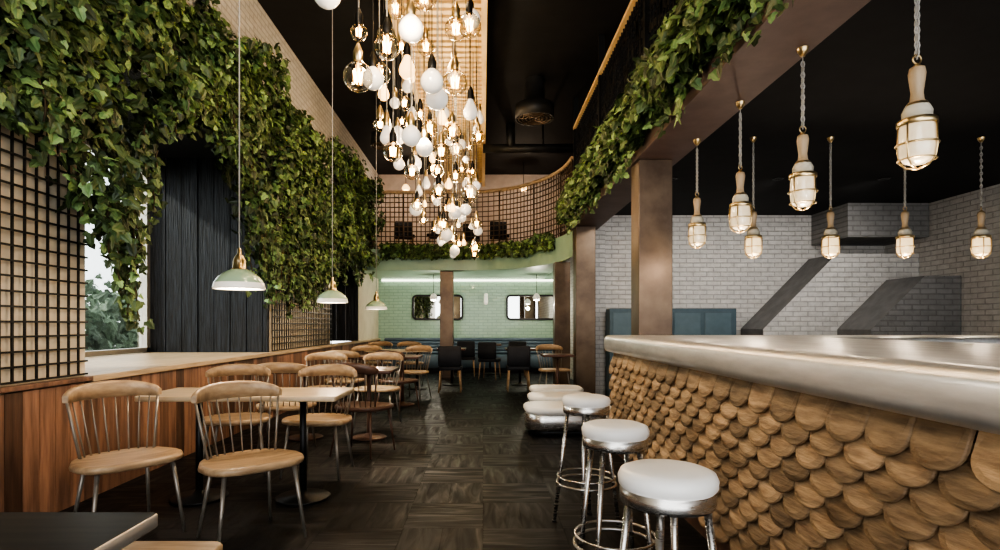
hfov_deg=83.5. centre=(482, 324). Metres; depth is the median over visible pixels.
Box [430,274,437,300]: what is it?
globe pendant lamp
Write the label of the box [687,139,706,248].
pendant lamp
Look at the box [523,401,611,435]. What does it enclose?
bench
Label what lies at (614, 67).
railing
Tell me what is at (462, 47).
trellis
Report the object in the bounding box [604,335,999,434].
countertop
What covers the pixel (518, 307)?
wall mirror
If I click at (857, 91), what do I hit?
ceiling
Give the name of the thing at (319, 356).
dining chair
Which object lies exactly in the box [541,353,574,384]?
dining table
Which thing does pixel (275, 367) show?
dining chair
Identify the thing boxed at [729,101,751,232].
pendant lamp
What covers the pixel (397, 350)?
dining table
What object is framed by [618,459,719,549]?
bar stool
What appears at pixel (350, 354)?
dining chair
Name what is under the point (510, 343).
upholstered chair
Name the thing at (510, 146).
duct
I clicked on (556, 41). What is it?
ceiling
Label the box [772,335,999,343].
bar countertop
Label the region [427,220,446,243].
upholstered chair
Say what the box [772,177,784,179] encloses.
recessed light
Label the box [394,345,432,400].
dining chair
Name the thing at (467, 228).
upholstered chair
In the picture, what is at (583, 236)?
column
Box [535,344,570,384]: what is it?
dining chair
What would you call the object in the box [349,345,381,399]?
dining chair
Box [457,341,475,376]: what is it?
upholstered chair
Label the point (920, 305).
partition wall
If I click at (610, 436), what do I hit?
bar stool
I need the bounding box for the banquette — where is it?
[383,338,552,372]
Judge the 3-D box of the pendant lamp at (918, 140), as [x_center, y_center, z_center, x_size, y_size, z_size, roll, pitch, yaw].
[1.930,-1.179,2.490,0.164,0.981,0.164,0,0,19]
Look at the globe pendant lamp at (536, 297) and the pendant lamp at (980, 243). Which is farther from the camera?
the globe pendant lamp at (536, 297)
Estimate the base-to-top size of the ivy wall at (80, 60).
3.453 m
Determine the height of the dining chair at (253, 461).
0.882 m
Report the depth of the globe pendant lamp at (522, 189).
13.79 m
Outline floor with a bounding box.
[60,373,707,549]
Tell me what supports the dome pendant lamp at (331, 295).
hanging from the ceiling at (556, 41)
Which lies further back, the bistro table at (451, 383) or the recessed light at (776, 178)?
the bistro table at (451, 383)
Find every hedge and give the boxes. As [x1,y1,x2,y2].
[85,273,138,356]
[378,232,555,260]
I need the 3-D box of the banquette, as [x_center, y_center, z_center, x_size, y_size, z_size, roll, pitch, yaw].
[-0.350,0.780,14.575,4.500,0.880,0.650,0,0,0]
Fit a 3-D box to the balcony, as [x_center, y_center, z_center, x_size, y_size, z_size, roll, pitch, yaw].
[-0.600,-1.470,12.500,4.400,0.480,5.000,0,0,0]
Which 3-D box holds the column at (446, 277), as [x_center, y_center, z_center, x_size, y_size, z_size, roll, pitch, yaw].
[-0.830,-0.005,12.900,0.340,2.450,0.340,0,0,0]
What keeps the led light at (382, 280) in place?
attached to the balcony
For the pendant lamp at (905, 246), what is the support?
hanging from the ceiling at (857, 91)
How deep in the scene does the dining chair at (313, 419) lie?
4.76 m
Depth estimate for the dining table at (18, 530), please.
1.29 m
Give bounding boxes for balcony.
[359,231,572,278]
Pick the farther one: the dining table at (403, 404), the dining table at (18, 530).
the dining table at (403, 404)
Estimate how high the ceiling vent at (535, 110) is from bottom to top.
0.652 m
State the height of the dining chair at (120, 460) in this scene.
0.882 m
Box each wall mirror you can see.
[412,295,462,319]
[506,295,552,319]
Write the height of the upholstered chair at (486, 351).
0.841 m
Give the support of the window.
in the wall at (187, 147)
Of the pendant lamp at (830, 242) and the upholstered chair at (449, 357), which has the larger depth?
the upholstered chair at (449, 357)
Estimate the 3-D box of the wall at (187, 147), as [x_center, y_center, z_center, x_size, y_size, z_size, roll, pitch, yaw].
[-3.745,-0.530,8.250,1.590,3.500,8.900,0,0,0]
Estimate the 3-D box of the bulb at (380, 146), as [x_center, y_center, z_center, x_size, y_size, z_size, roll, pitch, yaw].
[-1.850,-3.704,10.600,0.560,0.652,0.560,0,0,0]
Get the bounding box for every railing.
[365,156,572,248]
[573,0,677,170]
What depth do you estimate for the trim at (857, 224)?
8.90 m
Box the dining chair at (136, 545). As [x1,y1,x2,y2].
[121,541,222,549]
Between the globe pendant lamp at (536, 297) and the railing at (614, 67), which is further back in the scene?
the globe pendant lamp at (536, 297)
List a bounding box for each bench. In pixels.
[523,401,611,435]
[527,392,587,401]
[529,385,583,391]
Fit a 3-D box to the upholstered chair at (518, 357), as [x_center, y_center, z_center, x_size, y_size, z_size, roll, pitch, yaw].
[0.650,0.801,10.341,0.440,0.841,0.442,0,0,0]
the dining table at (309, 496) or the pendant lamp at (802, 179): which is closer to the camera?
the pendant lamp at (802, 179)
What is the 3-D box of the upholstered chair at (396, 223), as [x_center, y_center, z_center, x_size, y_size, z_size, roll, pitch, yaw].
[-1.903,-2.129,13.609,0.440,0.841,0.442,0,0,-17]
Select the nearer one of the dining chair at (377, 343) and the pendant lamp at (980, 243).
the pendant lamp at (980, 243)
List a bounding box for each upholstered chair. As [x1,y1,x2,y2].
[395,222,414,243]
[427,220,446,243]
[438,346,462,392]
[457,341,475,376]
[462,224,479,243]
[478,342,500,379]
[490,221,508,242]
[506,346,530,391]
[508,341,526,376]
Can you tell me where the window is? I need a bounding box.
[85,141,149,356]
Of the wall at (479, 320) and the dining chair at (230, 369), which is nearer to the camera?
the dining chair at (230, 369)
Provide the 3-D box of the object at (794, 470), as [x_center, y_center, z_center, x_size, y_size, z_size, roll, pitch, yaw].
[1.967,0.728,2.899,1.466,0.985,5.301,0,0,0]
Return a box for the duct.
[483,122,572,152]
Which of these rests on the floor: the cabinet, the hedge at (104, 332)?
the cabinet
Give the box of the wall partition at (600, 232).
[566,223,604,394]
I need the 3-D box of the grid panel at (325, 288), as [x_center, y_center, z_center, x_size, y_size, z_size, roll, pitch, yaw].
[-2.773,-0.920,8.810,0.016,2.532,2.892,0,0,0]
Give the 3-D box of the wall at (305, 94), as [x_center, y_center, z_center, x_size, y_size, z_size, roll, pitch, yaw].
[-3.570,-1.405,6.000,1.540,5.250,18.000,0,0,0]
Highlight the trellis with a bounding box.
[385,0,486,186]
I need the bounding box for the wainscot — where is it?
[0,340,379,511]
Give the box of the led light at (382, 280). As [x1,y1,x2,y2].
[382,280,552,280]
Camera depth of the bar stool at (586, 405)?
3.34 m
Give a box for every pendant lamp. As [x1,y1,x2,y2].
[212,0,265,290]
[316,9,347,302]
[365,90,386,309]
[402,184,409,189]
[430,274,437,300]
[521,161,526,191]
[532,274,540,300]
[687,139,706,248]
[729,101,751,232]
[744,137,762,257]
[787,46,818,210]
[821,137,839,258]
[894,0,940,169]
[895,165,914,257]
[970,137,991,257]
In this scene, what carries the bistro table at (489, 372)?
on the floor
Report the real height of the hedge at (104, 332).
2.716 m
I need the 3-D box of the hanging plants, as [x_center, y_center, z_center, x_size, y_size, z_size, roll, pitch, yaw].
[1.438,-2.012,5.691,0.530,1.125,8.522,0,0,0]
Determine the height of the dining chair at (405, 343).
0.882 m
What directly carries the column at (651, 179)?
on the floor
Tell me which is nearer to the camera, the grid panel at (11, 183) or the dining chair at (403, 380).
the grid panel at (11, 183)
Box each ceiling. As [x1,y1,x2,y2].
[258,0,675,174]
[615,0,999,214]
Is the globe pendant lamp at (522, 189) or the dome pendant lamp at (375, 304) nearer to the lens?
the dome pendant lamp at (375, 304)
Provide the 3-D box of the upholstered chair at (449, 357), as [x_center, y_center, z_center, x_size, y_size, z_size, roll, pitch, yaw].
[-0.600,0.801,10.291,0.440,0.841,0.442,0,0,0]
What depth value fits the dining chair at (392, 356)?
7.00 m
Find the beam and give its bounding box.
[559,0,870,236]
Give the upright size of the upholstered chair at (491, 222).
0.841 m
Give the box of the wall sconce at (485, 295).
[484,293,487,304]
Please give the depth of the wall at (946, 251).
8.21 m
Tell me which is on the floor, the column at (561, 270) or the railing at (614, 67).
the column at (561, 270)
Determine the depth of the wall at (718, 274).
9.90 m
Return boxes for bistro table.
[437,348,465,385]
[484,344,501,374]
[505,348,534,385]
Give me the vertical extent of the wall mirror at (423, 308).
0.680 m
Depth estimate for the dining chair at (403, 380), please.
7.67 m
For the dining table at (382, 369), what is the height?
0.750 m
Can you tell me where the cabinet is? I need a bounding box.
[606,309,735,395]
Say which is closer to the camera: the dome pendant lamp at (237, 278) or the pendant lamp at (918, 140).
the pendant lamp at (918, 140)
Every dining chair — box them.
[62,380,186,531]
[121,541,222,549]
[191,380,306,542]
[203,364,271,475]
[254,362,316,448]
[279,364,356,480]
[299,352,347,427]
[323,350,363,414]
[329,362,395,459]
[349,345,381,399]
[353,352,402,427]
[365,341,392,384]
[374,350,419,412]
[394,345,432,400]
[396,341,423,385]
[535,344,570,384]
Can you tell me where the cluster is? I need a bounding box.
[315,0,484,258]
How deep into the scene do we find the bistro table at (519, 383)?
11.29 m
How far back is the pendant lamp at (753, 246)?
5.77 m
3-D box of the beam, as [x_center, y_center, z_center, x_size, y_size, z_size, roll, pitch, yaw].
[1.775,-1.855,6.000,0.450,0.370,18.000,0,0,0]
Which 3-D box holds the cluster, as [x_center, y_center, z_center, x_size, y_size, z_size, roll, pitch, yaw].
[-0.520,-2.486,7.293,1.164,2.528,8.514,0,0,0]
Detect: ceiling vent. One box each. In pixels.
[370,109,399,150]
[515,75,553,125]
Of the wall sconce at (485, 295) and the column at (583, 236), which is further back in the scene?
the wall sconce at (485, 295)
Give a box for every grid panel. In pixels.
[0,3,87,384]
[272,159,331,350]
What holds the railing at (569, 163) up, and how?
on the balcony
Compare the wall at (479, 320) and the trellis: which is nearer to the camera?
the trellis
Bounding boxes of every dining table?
[0,512,157,549]
[134,387,353,505]
[271,366,398,440]
[348,355,422,406]
[364,349,427,389]
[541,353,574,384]
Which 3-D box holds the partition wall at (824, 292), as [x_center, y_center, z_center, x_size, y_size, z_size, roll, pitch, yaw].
[5.820,0.030,9.495,2.540,2.380,0.790,0,0,0]
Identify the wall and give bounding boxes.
[0,0,377,393]
[0,0,384,334]
[85,63,219,357]
[378,175,567,365]
[605,215,884,393]
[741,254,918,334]
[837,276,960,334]
[885,184,999,334]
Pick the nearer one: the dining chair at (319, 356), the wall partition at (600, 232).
the dining chair at (319, 356)
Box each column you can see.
[440,271,454,378]
[552,262,569,384]
[573,226,594,393]
[631,159,671,334]
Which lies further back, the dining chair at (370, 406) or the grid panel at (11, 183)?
the dining chair at (370, 406)
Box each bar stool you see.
[552,393,621,536]
[572,419,654,549]
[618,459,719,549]
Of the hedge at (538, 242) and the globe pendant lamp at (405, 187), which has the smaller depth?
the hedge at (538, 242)
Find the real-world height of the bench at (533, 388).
0.310 m
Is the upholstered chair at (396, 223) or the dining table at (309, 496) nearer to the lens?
the dining table at (309, 496)
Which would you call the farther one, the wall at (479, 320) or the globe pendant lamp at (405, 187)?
the wall at (479, 320)
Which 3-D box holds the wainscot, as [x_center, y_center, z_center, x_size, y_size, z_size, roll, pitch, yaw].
[-2.785,0.810,6.035,0.030,0.820,18.066,0,0,0]
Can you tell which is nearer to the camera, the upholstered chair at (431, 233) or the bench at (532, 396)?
the bench at (532, 396)
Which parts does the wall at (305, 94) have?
charred panel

